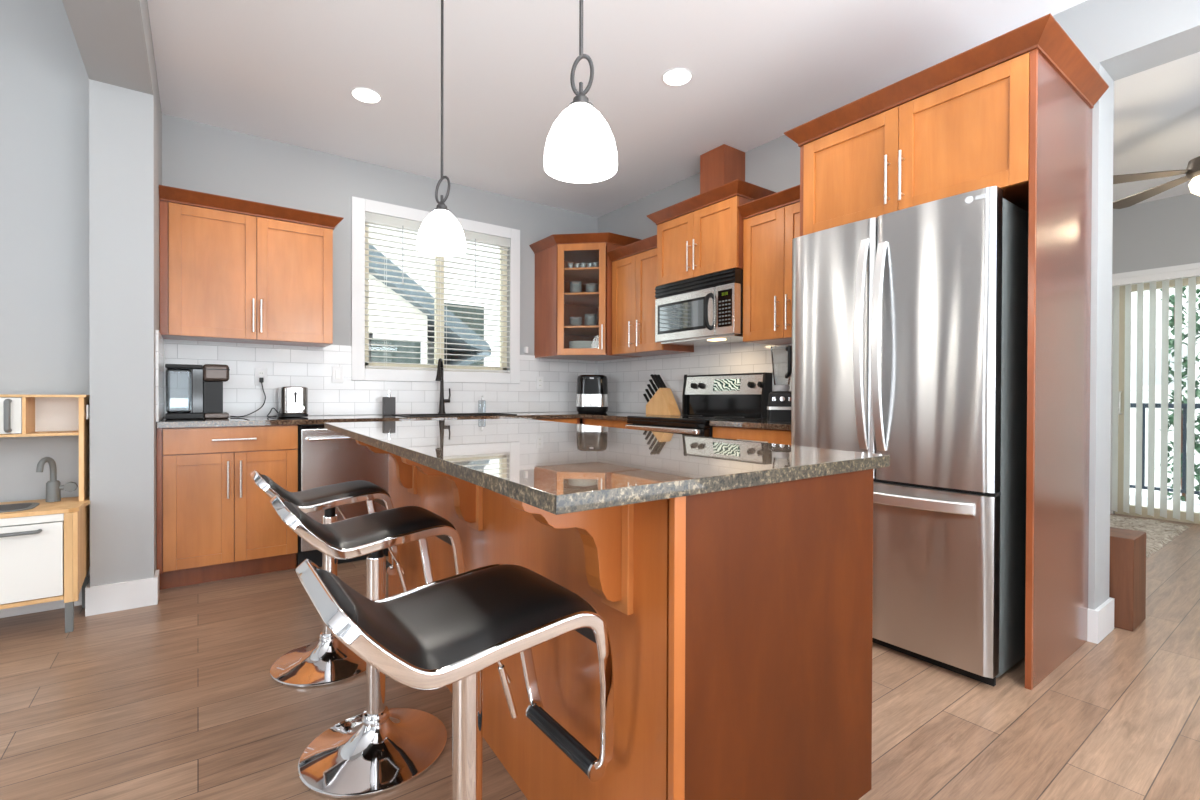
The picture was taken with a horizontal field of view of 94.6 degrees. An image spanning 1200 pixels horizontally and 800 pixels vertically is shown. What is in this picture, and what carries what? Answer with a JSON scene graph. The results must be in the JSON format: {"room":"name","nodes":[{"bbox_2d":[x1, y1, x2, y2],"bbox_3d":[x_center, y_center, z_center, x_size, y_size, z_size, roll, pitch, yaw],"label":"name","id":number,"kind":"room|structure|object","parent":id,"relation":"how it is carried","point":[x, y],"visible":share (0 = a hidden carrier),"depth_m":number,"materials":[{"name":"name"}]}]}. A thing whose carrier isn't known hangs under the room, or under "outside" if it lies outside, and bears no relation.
{"room":"kitchen","nodes":[
{"label":"kitchen","id":0,"kind":"room"},
{"bbox_2d":[0,0,89,575],"bbox_3d":[-4.166,-0.593,1.718,3.880,3.250,0.115,0,0,-36],"label":"wall","id":1,"kind":"structure","parent":0,"point":[45,342],"depth_m":2.70,"materials":[{"name":"grey paint"}]},
{"bbox_2d":[0,588,81,617],"bbox_3d":[-4.091,0.965,1.705,3.745,0.135,0.015,0,0,-36],"label":"baseboard","id":2,"kind":"structure","parent":1,"relation":"attached to","point":[9,612],"depth_m":2.68,"materials":[{"name":"white paint"}]},
{"bbox_2d":[62,0,153,94],"bbox_3d":[0.062,-1.848,-0.597,0.240,0.683,8.185,0,0,-36],"label":"beam","id":3,"kind":"structure","parent":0,"point":[113,38],"depth_m":2.37,"materials":[{"name":"grey paint"}]},
{"bbox_2d":[89,49,161,586],"bbox_3d":[-2.582,-0.595,3.042,0.240,3.250,0.795,0,0,-36],"label":"wall pillar","id":4,"kind":"structure","parent":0,"point":[125,125],"depth_m":2.73,"materials":[{"name":"grey paint"}]},
{"bbox_2d":[85,570,158,616],"bbox_3d":[-2.408,0.965,2.804,0.270,0.135,0.215,0,0,-36],"label":"baseboard","id":5,"kind":"structure","parent":4,"relation":"attached to","point":[101,599],"depth_m":2.71,"materials":[{"name":"white paint"}]},
{"bbox_2d":[162,114,597,423],"bbox_3d":[-1.414,-0.374,4.471,3.810,2.800,0.140,0,0,-36],"label":"wall","id":6,"kind":"structure","parent":0,"point":[196,156],"depth_m":4.01,"materials":[{"name":"grey paint"}]},
{"bbox_2d":[156,330,163,421],"bbox_3d":[-2.521,-0.129,3.172,0.012,0.483,0.638,0,0,-36],"label":"tile","id":7,"kind":"structure","parent":6,"relation":"attached to","point":[159,339],"depth_m":3.00,"materials":[{"name":"white tile"}]},
{"bbox_2d":[159,185,343,346],"bbox_3d":[-2.212,-0.796,3.561,0.965,0.840,0.383,0,0,-36],"label":"upper cabinet","id":8,"kind":"object","parent":6,"relation":"attached to","point":[233,270],"visible":0.96,"depth_m":3.40,"materials":[{"name":"brown wood"}]},
{"bbox_2d":[164,339,596,417],"bbox_3d":[-1.370,-0.144,4.410,3.330,0.508,0.012,0,0,-36],"label":"wall tile","id":9,"kind":"structure","parent":6,"relation":"attached to","point":[309,367],"depth_m":4.01,"materials":[{"name":"white tile"}]},
{"bbox_2d":[255,368,266,384],"bbox_3d":[-2.286,-0.158,3.732,0.072,0.115,0.008,0,0,-36],"label":"wall outlet","id":10,"kind":"object","parent":9,"relation":"attached to","point":[259,372],"visible":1,"depth_m":3.73,"materials":[{"name":"white paint"}]},
{"bbox_2d":[332,366,342,382],"bbox_3d":[-1.901,-0.183,4.010,0.075,0.118,0.009,0,0,-36],"label":"wall switch","id":11,"kind":"object","parent":9,"relation":"attached to","point":[337,372],"visible":1,"depth_m":4.00,"materials":[{"name":"white paint"}]},
{"bbox_2d":[536,377,542,388],"bbox_3d":[-0.542,-0.153,4.999,0.072,0.115,0.008,0,0,-36],"label":"wall outlet","id":12,"kind":"object","parent":9,"relation":"attached to","point":[539,380],"visible":1,"depth_m":4.99,"materials":[{"name":"white paint"}]},
{"bbox_2d":[351,196,519,383],"bbox_3d":[-1.268,-0.820,4.474,1.380,1.350,0.020,0,0,-36],"label":"trim","id":13,"kind":"structure","parent":6,"relation":"attached to","point":[359,206],"depth_m":4.29,"materials":[{"name":"white paint"}]},
{"bbox_2d":[365,223,506,372],"bbox_3d":[-1.321,-0.821,4.547,1.200,1.170,0.060,0,0,-36],"label":"window","id":14,"kind":"structure","parent":6,"relation":"in","point":[437,323],"depth_m":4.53,"materials":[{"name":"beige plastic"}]},
{"bbox_2d":[365,212,509,372],"bbox_3d":[-1.277,-0.821,4.487,1.192,1.164,0.068,0,0,-36],"label":"window blind","id":15,"kind":"object","parent":14,"relation":"attached to","point":[370,218],"visible":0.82,"depth_m":4.44,"materials":[{"name":"white plastic"}]},
{"bbox_2d":[529,232,640,360],"bbox_3d":[-0.113,-0.879,4.870,0.753,1.005,0.733,0,0,-36],"label":"upper cabinet","id":16,"kind":"object","parent":6,"relation":"attached to","point":[554,302],"visible":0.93,"depth_m":4.74,"materials":[{"name":"brown wood"}]},
{"bbox_2d":[564,267,598,285],"bbox_3d":[-0.108,-1.109,4.910,0.666,0.016,0.640,0,0,-36],"label":"shelf","id":17,"kind":"object","parent":16,"relation":"attached to","point":[586,275],"depth_m":4.90,"materials":[{"name":"brown wood"}]},
{"bbox_2d":[564,292,598,307],"bbox_3d":[-0.109,-0.899,4.912,0.666,0.016,0.640,0,0,-36],"label":"shelf","id":18,"kind":"object","parent":16,"relation":"attached to","point":[582,299],"depth_m":4.96,"materials":[{"name":"brown wood"}]},
{"bbox_2d":[564,325,598,336],"bbox_3d":[-0.110,-0.619,4.913,0.666,0.016,0.640,0,0,-36],"label":"shelf","id":19,"kind":"object","parent":16,"relation":"attached to","point":[569,331],"depth_m":4.94,"materials":[{"name":"brown wood"}]},
{"bbox_2d":[584,322,596,325],"bbox_3d":[-0.082,-0.647,4.763,0.110,0.040,0.110,0,0,-36],"label":"glass bowl","id":20,"kind":"object","parent":16,"relation":"on","point":[595,323],"visible":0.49,"depth_m":4.74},
{"bbox_3d":[-0.082,-0.669,4.763,0.110,0.040,0.110,0,0,-36],"label":"glass bowl","id":21,"kind":"object","parent":20,"relation":"on","visible":0},
{"bbox_2d":[584,316,596,321],"bbox_3d":[-0.082,-0.692,4.763,0.110,0.040,0.110,0,0,-36],"label":"glass bowl","id":22,"kind":"object","parent":21,"relation":"on","point":[588,320],"visible":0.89,"depth_m":4.74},
{"bbox_2d":[584,314,596,318],"bbox_3d":[-0.082,-0.715,4.763,0.110,0.040,0.110,0,0,-36],"label":"glass bowl","id":23,"kind":"object","parent":22,"relation":"on","point":[585,315],"visible":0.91,"depth_m":4.74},
{"bbox_3d":[-0.211,-0.648,4.782,0.110,0.040,0.110,0,0,-36],"label":"glass bowl","id":24,"kind":"object","parent":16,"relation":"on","visible":0},
{"bbox_2d":[569,319,581,324],"bbox_3d":[-0.211,-0.670,4.781,0.110,0.040,0.110,0,0,-36],"label":"glass bowl","id":25,"kind":"object","parent":24,"relation":"on","point":[573,323],"visible":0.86,"depth_m":4.76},
{"bbox_2d":[569,317,581,321],"bbox_3d":[-0.210,-0.693,4.781,0.110,0.040,0.110,0,0,-36],"label":"glass bowl","id":26,"kind":"object","parent":25,"relation":"on","point":[580,318],"visible":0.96,"depth_m":4.76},
{"bbox_3d":[-0.210,-0.928,4.780,0.110,0.040,0.110,0,0,-36],"label":"glass bowl","id":27,"kind":"object","parent":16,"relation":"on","visible":0},
{"bbox_2d":[569,286,581,291],"bbox_3d":[-0.210,-0.950,4.780,0.110,0.040,0.110,0,0,-36],"label":"glass bowl","id":28,"kind":"object","parent":27,"relation":"on","point":[580,288],"visible":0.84,"depth_m":4.75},
{"bbox_3d":[-0.210,-0.973,4.780,0.110,0.040,0.110,0,0,-36],"label":"glass bowl","id":29,"kind":"object","parent":28,"relation":"on","visible":0},
{"bbox_2d":[569,281,581,286],"bbox_3d":[-0.209,-0.995,4.780,0.110,0.040,0.110,0,0,-36],"label":"glass bowl","id":30,"kind":"object","parent":29,"relation":"on","point":[573,285],"visible":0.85,"depth_m":4.75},
{"bbox_3d":[-0.071,-0.927,4.760,0.110,0.040,0.110,0,0,-36],"label":"glass bowl","id":31,"kind":"object","parent":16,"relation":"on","visible":0},
{"bbox_2d":[585,286,597,291],"bbox_3d":[-0.071,-0.949,4.760,0.110,0.040,0.110,0,0,-36],"label":"glass bowl","id":32,"kind":"object","parent":31,"relation":"on","point":[596,287],"visible":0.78,"depth_m":4.73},
{"bbox_2d":[585,283,597,288],"bbox_3d":[-0.071,-0.972,4.760,0.110,0.040,0.110,0,0,-36],"label":"glass bowl","id":33,"kind":"object","parent":32,"relation":"on","point":[589,287],"visible":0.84,"depth_m":4.73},
{"bbox_2d":[0,513,1199,799],"bbox_3d":[1.127,1.087,0.704,11.250,0.060,9.200,0,0,-36],"label":"floor","id":34,"kind":"structure","parent":0,"point":[177,697],"depth_m":1.87,"materials":[{"name":"laminate"}]},
{"bbox_2d":[0,394,89,632],"bbox_3d":[-2.726,0.504,2.402,0.796,1.058,0.425,0,0,-36],"label":"toy kitchen","id":35,"kind":"object","parent":34,"relation":"on","point":[31,556],"visible":0.94,"depth_m":2.46,"materials":[{"name":"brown wood"}]},
{"bbox_2d":[0,503,38,512],"bbox_3d":[-2.729,0.479,2.378,0.440,0.006,0.210,0,0,-36],"label":"basin","id":36,"kind":"object","parent":35,"relation":"in","point":[19,507],"depth_m":2.45,"materials":[{"name":"grey plastic"}]},
{"bbox_2d":[0,496,89,518],"bbox_3d":[-2.731,0.491,2.423,0.780,0.018,0.385,0,0,-36],"label":"countertop","id":37,"kind":"structure","parent":35,"relation":"on","point":[68,504],"depth_m":2.49,"materials":[{"name":"brown wood"}]},
{"bbox_2d":[36,457,77,501],"bbox_3d":[-2.580,0.373,2.619,0.080,0.215,0.156,0,0,23],"label":"tap","id":38,"kind":"object","parent":35,"relation":"on","point":[54,487],"depth_m":2.61,"materials":[{"name":"grey plastic"}]},
{"bbox_2d":[86,405,89,418],"bbox_3d":[-2.500,0.057,2.733,0.038,0.070,0.161,0,0,-36],"label":"hook","id":39,"kind":"object","parent":35,"relation":"attached to","point":[87,406],"visible":0.56,"depth_m":2.66,"materials":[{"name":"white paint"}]},
{"bbox_2d":[156,425,297,589],"bbox_3d":[-2.250,0.588,3.359,0.665,0.884,0.638,0,0,-36],"label":"base cabinet","id":40,"kind":"object","parent":34,"relation":"on","point":[214,523],"visible":0.94,"depth_m":3.11,"materials":[{"name":"brown wood"}]},
{"bbox_2d":[250,470,398,686],"bbox_3d":[-1.090,0.657,2.193,0.492,0.768,0.410,0,0,-36],"label":"bar stool","id":41,"kind":"object","parent":34,"relation":"on","point":[325,661],"visible":0.81,"depth_m":2.13,"materials":[{"name":"silver metal"}]},
{"bbox_2d":[297,424,388,566],"bbox_3d":[-1.728,0.589,3.721,0.600,0.880,0.666,0,0,-36],"label":"dishwasher","id":42,"kind":"object","parent":34,"relation":"on","point":[326,457],"visible":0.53,"depth_m":3.43,"materials":[{"name":"silver metal"}]},
{"bbox_2d":[269,495,464,797],"bbox_3d":[-0.683,0.661,1.642,0.492,0.768,0.410,0,0,-36],"label":"bar stool","id":43,"kind":"object","parent":34,"relation":"on","point":[380,749],"visible":0.91,"depth_m":1.59,"materials":[{"name":"silver metal"}]},
{"bbox_2d":[295,559,613,799],"bbox_3d":[-0.257,0.666,1.005,0.492,0.768,0.410,0,0,-36],"label":"bar stool","id":44,"kind":"object","parent":34,"relation":"on","point":[440,633],"visible":1,"depth_m":0.97,"materials":[{"name":"black leather"}]},
{"bbox_2d":[533,418,579,423],"bbox_3d":[-0.537,0.587,4.604,0.540,0.884,0.638,0,0,-36],"label":"base cabinet","id":45,"kind":"object","parent":34,"relation":"on","point":[564,420],"visible":0.06,"depth_m":4.45,"materials":[{"name":"brown wood"}]},
{"bbox_2d":[583,418,629,428],"bbox_3d":[0.268,0.591,4.438,0.638,0.884,0.648,0,0,-36],"label":"base cabinet","id":46,"kind":"object","parent":34,"relation":"on","point":[586,421],"visible":0.07,"depth_m":4.27,"materials":[{"name":"brown wood"}]},
{"bbox_2d":[356,440,872,799],"bbox_3d":[-0.334,0.601,1.973,0.887,0.886,2.204,0,0,-36],"label":"kitchen island","id":47,"kind":"object","parent":34,"relation":"on","point":[739,621],"visible":0.66,"depth_m":1.13,"materials":[{"name":"brown wood"}]},
{"bbox_2d":[324,418,889,514],"bbox_3d":[-0.286,0.142,2.193,1.284,0.028,2.527,0,0,-36],"label":"island countertop","id":48,"kind":"structure","parent":47,"relation":"on","point":[557,468],"depth_m":1.29,"materials":[{"name":"stone"}]},
{"bbox_2d":[625,372,771,436],"bbox_3d":[0.659,0.381,3.844,0.704,1.134,0.762,0,0,-36],"label":"stove","id":49,"kind":"object","parent":34,"relation":"on","point":[741,396],"visible":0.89,"depth_m":3.86,"materials":[{"name":"black metal"}]},
{"bbox_2d":[627,414,766,423],"bbox_3d":[0.680,0.129,3.857,0.655,0.027,0.756,0,0,-36],"label":"cooktop","id":50,"kind":"object","parent":49,"relation":"in","point":[685,418],"depth_m":3.72,"materials":[{"name":"black"}]},
{"bbox_2d":[713,426,790,444],"bbox_3d":[1.104,0.600,3.288,0.638,0.884,0.650,0,0,-36],"label":"base cabinet","id":51,"kind":"object","parent":34,"relation":"on","point":[775,436],"visible":0.09,"depth_m":3.13,"materials":[{"name":"brown wood"}]},
{"bbox_2d":[709,419,790,429],"bbox_3d":[1.105,0.142,3.287,0.620,0.030,0.644,0,0,-36],"label":"countertop","id":52,"kind":"structure","parent":51,"relation":"on","point":[746,423],"depth_m":3.14,"materials":[{"name":"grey stone"}]},
{"bbox_2d":[767,345,791,421],"bbox_3d":[1.072,-0.094,3.260,0.168,0.441,0.213,0,0,16],"label":"blender","id":53,"kind":"object","parent":52,"relation":"on","point":[779,400],"visible":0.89,"depth_m":3.21,"materials":[{"name":"black plastic"}]},
{"bbox_2d":[791,186,1028,686],"bbox_3d":[1.427,0.135,2.519,0.789,1.825,0.845,0,0,-36],"label":"refrigerator","id":54,"kind":"object","parent":34,"relation":"on","point":[910,325],"visible":0.79,"depth_m":2.16,"materials":[{"name":"grey metal"}]},
{"bbox_2d":[784,13,1108,689],"bbox_3d":[1.544,-0.145,2.576,0.765,2.387,1.075,0,0,-36],"label":"tall cabinet","id":55,"kind":"object","parent":34,"relation":"on","point":[995,112],"visible":0.7,"depth_m":2.19,"materials":[{"name":"brown wood"}]},
{"bbox_2d":[1109,527,1145,630],"bbox_3d":[2.410,0.840,2.723,0.250,0.420,0.360,0,0,-36],"label":"wooden stump","id":56,"kind":"object","parent":34,"relation":"on","point":[1127,577],"visible":0.44,"depth_m":2.54,"materials":[{"name":"brown wood"}]},
{"bbox_2d":[1110,515,1189,559],"bbox_3d":[3.564,1.030,4.596,2.094,0.025,1.593,0,0,-36],"label":"area rug","id":57,"kind":"object","parent":34,"relation":"on","point":[1158,533],"visible":0.12,"depth_m":4.44,"materials":[{"name":"beige carpet"}]},
{"bbox_3d":[-1.121,0.587,4.179,0.900,0.884,0.638,0,0,-36],"label":"base cabinet","id":58,"kind":"object","parent":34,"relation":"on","visible":0},
{"bbox_2d":[156,412,647,427],"bbox_3d":[-1.000,0.211,3.892,3.314,0.201,1.262,0,0,-36],"label":"countertop","id":59,"kind":"structure","parent":58,"relation":"on","point":[231,421],"depth_m":3.66,"materials":[{"name":"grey stone"}]},
{"bbox_2d":[165,364,229,418],"bbox_3d":[-2.466,-0.053,3.397,0.314,0.332,0.198,0,0,-36],"label":"coffee maker","id":60,"kind":"object","parent":59,"relation":"on","point":[206,398],"visible":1,"depth_m":3.35,"materials":[{"name":"black plastic"}]},
{"bbox_2d":[204,412,228,418],"bbox_3d":[-2.394,0.096,3.453,0.124,0.034,0.190,0,0,-36],"label":"drip tray","id":61,"kind":"object","parent":60,"relation":"on","point":[207,415],"depth_m":3.38,"materials":[{"name":"silver plastic"}]},
{"bbox_2d":[230,378,265,416],"bbox_3d":[-2.300,-0.019,3.630,0.078,0.261,0.201,0,0,32],"label":"power cord","id":62,"kind":"object","parent":59,"relation":"on","point":[260,379],"visible":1,"depth_m":3.69,"materials":[{"name":"black plastic"}]},
{"bbox_2d":[267,386,307,416],"bbox_3d":[-2.078,0.012,3.675,0.227,0.201,0.276,0,0,-36],"label":"toaster","id":63,"kind":"object","parent":59,"relation":"on","point":[292,401],"visible":1,"depth_m":3.60,"materials":[{"name":"silver metal"}]},
{"bbox_2d":[382,390,395,414],"bbox_3d":[-1.575,0.020,4.131,0.080,0.184,0.066,0,0,-36],"label":"soap dispenser","id":64,"kind":"object","parent":59,"relation":"on","point":[388,403],"visible":0.88,"depth_m":4.11,"materials":[{"name":"grey ceramic"}]},
{"bbox_2d":[435,358,450,413],"bbox_3d":[-1.247,-0.107,4.327,0.087,0.438,0.216,0,0,7],"label":"kitchen faucet","id":65,"kind":"object","parent":59,"relation":"on","point":[439,377],"visible":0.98,"depth_m":4.37,"materials":[{"name":"black metal"}]},
{"bbox_2d":[392,413,516,416],"bbox_3d":[-1.092,0.209,4.190,0.824,0.201,0.404,0,0,-36],"label":"sink","id":66,"kind":"object","parent":59,"relation":"in","point":[452,414],"depth_m":4.20,"materials":[{"name":"grey metal"}]},
{"bbox_2d":[478,396,485,412],"bbox_3d":[-0.975,0.038,4.582,0.056,0.146,0.051,0,0,-36],"label":"soap bottle","id":67,"kind":"object","parent":59,"relation":"on","point":[481,396],"visible":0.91,"depth_m":4.60,"materials":[{"name":"clear plastic"}]},
{"bbox_2d":[576,375,607,412],"bbox_3d":[-0.068,-0.054,4.932,0.282,0.335,0.333,0,0,2],"label":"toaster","id":68,"kind":"object","parent":59,"relation":"on","point":[592,390],"visible":0.99,"depth_m":4.82,"materials":[{"name":"black plastic"}]},
{"bbox_2d":[646,388,680,414],"bbox_3d":[0.504,0.011,4.410,0.110,0.215,0.299,0,0,-36],"label":"knife block","id":69,"kind":"object","parent":59,"relation":"on","point":[663,402],"visible":0.87,"depth_m":4.36,"materials":[{"name":"brown wood"}]},
{"bbox_2d":[647,384,654,394],"bbox_3d":[0.418,-0.077,4.480,0.029,0.104,0.090,0,0,-36],"label":"kitchen knife","id":70,"kind":"object","parent":69,"relation":"in","point":[648,385],"visible":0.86,"depth_m":4.48,"materials":[{"name":"black plastic"}]},
{"bbox_2d":[649,379,656,391],"bbox_3d":[0.435,-0.111,4.457,0.029,0.114,0.099,0,0,-36],"label":"kitchen knife","id":71,"kind":"object","parent":69,"relation":"in","point":[650,380],"visible":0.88,"depth_m":4.45,"materials":[{"name":"black plastic"}]},
{"bbox_2d":[650,374,659,388],"bbox_3d":[0.447,-0.144,4.430,0.029,0.125,0.108,0,0,-36],"label":"kitchen knife","id":72,"kind":"object","parent":69,"relation":"in","point":[651,375],"visible":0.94,"depth_m":4.43,"materials":[{"name":"black plastic"}]},
{"bbox_2d":[654,374,663,387],"bbox_3d":[0.474,-0.144,4.450,0.029,0.125,0.108,0,0,-36],"label":"kitchen knife","id":73,"kind":"object","parent":69,"relation":"on","point":[655,375],"visible":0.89,"depth_m":4.45,"materials":[{"name":"black plastic"}]},
{"bbox_2d":[657,375,666,387],"bbox_3d":[0.502,-0.144,4.470,0.029,0.125,0.108,0,0,-36],"label":"kitchen knife","id":74,"kind":"object","parent":69,"relation":"in","point":[658,376],"visible":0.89,"depth_m":4.46,"materials":[{"name":"black plastic"}]},
{"bbox_2d":[147,0,1199,217],"bbox_3d":[2.707,-1.784,1.829,7.370,0.080,9.200,0,0,-36],"label":"ceiling","id":75,"kind":"structure","parent":0,"point":[284,71],"depth_m":2.98,"materials":[{"name":"white paint"}]},
{"bbox_2d":[350,87,381,102],"bbox_3d":[-1.353,-1.763,3.205,0.168,0.006,0.168,0,0,-36],"label":"recessed light","id":76,"kind":"object","parent":75,"relation":"in","point":[363,94],"visible":1,"depth_m":3.20,"materials":[{"name":"white paint"}]},
{"bbox_2d":[417,0,465,256],"bbox_3d":[-0.665,-1.194,2.329,0.199,1.128,0.199,0,0,14],"label":"pendant lamp","id":77,"kind":"object","parent":75,"relation":"hanging from","point":[440,233],"visible":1,"depth_m":2.30,"materials":[{"name":"white glass"}]},
{"bbox_2d":[544,0,617,182],"bbox_3d":[-0.051,-1.196,1.536,0.205,1.109,0.205,0,0,-28],"label":"pendant lamp","id":78,"kind":"object","parent":75,"relation":"hanging from","point":[580,147],"visible":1,"depth_m":1.50,"materials":[{"name":"white glass"}]},
{"bbox_2d":[662,68,692,85],"bbox_3d":[0.420,-1.755,3.010,0.168,0.006,0.168,0,0,-36],"label":"recessed light","id":79,"kind":"object","parent":75,"relation":"in","point":[675,76],"visible":1,"depth_m":3.00,"materials":[{"name":"white paint"}]},
{"bbox_2d":[1113,156,1199,208],"bbox_3d":[3.576,-1.471,3.190,1.280,0.545,1.252,0,0,-36],"label":"ceiling fan","id":80,"kind":"object","parent":75,"relation":"hanging from","point":[1192,171],"visible":0.91,"depth_m":3.36,"materials":[{"name":"brown"}]},
{"bbox_2d":[598,0,1199,609],"bbox_3d":[2.711,-0.344,1.831,0.240,2.800,8.980,0,0,-36],"label":"wall","id":81,"kind":"structure","parent":0,"point":[774,165],"depth_m":2.43,"materials":[{"name":"grey paint"}]},
{"bbox_2d":[607,235,693,356],"bbox_3d":[0.399,-0.800,4.460,0.400,0.850,0.618,0,0,-36],"label":"upper cabinet","id":82,"kind":"object","parent":81,"relation":"attached to","point":[634,265],"visible":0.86,"depth_m":4.38,"materials":[{"name":"brown wood"}]},
{"bbox_2d":[597,342,791,414],"bbox_3d":[0.772,-0.153,4.286,0.012,0.543,2.708,0,0,-36],"label":"tile","id":83,"kind":"structure","parent":81,"relation":"attached to","point":[628,378],"depth_m":4.46,"materials":[{"name":"white tile"}]},
{"bbox_2d":[647,179,776,285],"bbox_3d":[0.781,-1.100,3.885,0.460,0.525,0.860,0,0,-36],"label":"upper cabinet","id":84,"kind":"object","parent":81,"relation":"attached to","point":[701,234],"visible":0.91,"depth_m":3.71,"materials":[{"name":"brown wood"}]},
{"bbox_2d":[655,268,742,346],"bbox_3d":[0.765,-0.617,3.874,0.476,0.430,0.746,0,0,-36],"label":"microwave","id":85,"kind":"object","parent":84,"relation":"attached to","point":[705,310],"visible":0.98,"depth_m":3.72,"materials":[{"name":"silver plastic"}]},
{"bbox_2d":[700,144,744,193],"bbox_3d":[0.876,-1.528,3.959,0.223,0.464,0.225,0,0,-36],"label":"duct cover","id":86,"kind":"object","parent":84,"relation":"on","point":[724,164],"visible":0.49,"depth_m":3.87,"materials":[{"name":"brown wood"}]},
{"bbox_2d":[737,185,799,344],"bbox_3d":[1.214,-0.791,3.338,0.400,0.850,0.645,0,0,-36],"label":"upper cabinet","id":87,"kind":"object","parent":81,"relation":"attached to","point":[771,222],"visible":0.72,"depth_m":3.36,"materials":[{"name":"brown wood"}]},
{"bbox_2d":[1087,597,1114,643],"bbox_3d":[1.683,0.975,3.247,0.270,0.140,1.940,0,0,-36],"label":"baseboard","id":88,"kind":"structure","parent":81,"relation":"attached to","point":[1100,621],"depth_m":2.41,"materials":[{"name":"white paint"}]},
{"bbox_2d":[1112,193,1199,513],"bbox_3d":[5.580,-0.345,3.991,0.120,2.800,9.100,0,0,-36],"label":"wall","id":89,"kind":"structure","parent":0,"point":[1165,232],"depth_m":4.85,"materials":[{"name":"grey paint"}]},
{"bbox_2d":[1110,262,1199,513],"bbox_3d":[5.366,-0.047,4.166,0.020,2.200,2.390,0,0,-36],"label":"trim","id":90,"kind":"structure","parent":89,"relation":"attached to","point":[1193,265],"depth_m":5.00,"materials":[{"name":"white paint"}]},
{"bbox_2d":[1112,268,1199,521],"bbox_3d":[5.268,-0.035,4.100,0.089,2.085,2.240,0,0,-36],"label":"vertical blind","id":91,"kind":"object","parent":89,"relation":"attached to","point":[1178,276],"visible":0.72,"depth_m":4.76,"materials":[{"name":"beige fabric"}]},
{"bbox_2d":[1114,277,1199,523],"bbox_3d":[5.407,-0.007,4.196,0.119,2.120,2.230,0,0,-36],"label":"door","id":92,"kind":"structure","parent":89,"relation":"in","point":[1185,280],"depth_m":5.05,"materials":[{"name":"beige plastic"}]},
{"bbox_3d":[-0.144,-0.416,4.799,0.254,0.019,0.254,0,0,-36],"label":"dinner plate","id":93,"kind":"object","parent":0,"visible":0},
{"bbox_3d":[-0.144,-0.429,4.798,0.254,0.019,0.254,0,0,-36],"label":"dinner plate","id":94,"kind":"object","parent":93,"relation":"on","visible":0},
{"bbox_3d":[-0.144,-0.441,4.798,0.254,0.019,0.254,0,0,-36],"label":"dinner plate","id":95,"kind":"object","parent":94,"relation":"on","visible":0},
{"bbox_2d":[569,345,597,346],"bbox_3d":[-0.143,-0.454,4.798,0.254,0.019,0.254,0,0,-36],"label":"dinner plate","id":96,"kind":"object","parent":95,"relation":"on","point":[573,345],"visible":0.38,"depth_m":4.70,"materials":[{"name":"white ceramic"}]},
{"bbox_2d":[569,344,597,345],"bbox_3d":[-0.143,-0.466,4.798,0.254,0.019,0.254,0,0,-36],"label":"dinner plate","id":97,"kind":"object","parent":96,"relation":"on","point":[570,344],"visible":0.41,"depth_m":4.70,"materials":[{"name":"white ceramic"}]},
{"bbox_2d":[569,342,597,344],"bbox_3d":[-0.143,-0.479,4.798,0.254,0.019,0.254,0,0,-36],"label":"dinner plate","id":98,"kind":"object","parent":97,"relation":"on","point":[574,342],"visible":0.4,"depth_m":4.69,"materials":[{"name":"white ceramic"}]},
{"bbox_2d":[569,341,597,342],"bbox_3d":[-0.143,-0.491,4.798,0.254,0.019,0.254,0,0,-36],"label":"dinner plate","id":99,"kind":"object","parent":98,"relation":"on","point":[570,341],"visible":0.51,"depth_m":4.70,"materials":[{"name":"white ceramic"}]},
{"label":"outside","id":100,"kind":"structure","parent":0,"visible":0},
{"bbox_2d":[1130,484,1199,502],"bbox_3d":[1.100,1.446,6.992,70.000,0.150,70.000,0,0,-36],"label":"ground","id":101,"kind":"structure","parent":100,"point":[1132,490],"depth_m":8.14,"materials":[{"name":"white"}]},
{"bbox_2d":[1129,496,1199,512],"bbox_3d":[6.196,1.234,4.513,1.470,0.320,6.000,0,0,-36],"label":"deck","id":102,"kind":"object","parent":101,"relation":"on","point":[1132,498],"depth_m":5.69,"materials":[{"name":"white"}]},
{"bbox_2d":[1130,403,1199,494],"bbox_3d":[5.565,0.696,6.461,0.080,1.390,2.180,0,0,-36],"label":"deck railing","id":103,"kind":"object","parent":102,"relation":"on","point":[1132,405],"visible":0.06,"depth_m":5.80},
{"bbox_2d":[1130,285,1199,489],"bbox_3d":[10.826,-1.859,9.707,4.070,6.500,13.000,0,0,-36],"label":"building","id":104,"kind":"structure","parent":101,"relation":"on","point":[1171,290],"depth_m":8.90,"materials":[{"name":"white"}]},
{"bbox_2d":[1159,286,1199,500],"bbox_3d":[7.872,-0.046,5.560,1.196,2.996,3.218,0,0,-36],"label":"ivy hedge","id":105,"kind":"object","parent":101,"relation":"on","point":[1172,297],"visible":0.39,"depth_m":6.66,"materials":[{"name":"green plant"}]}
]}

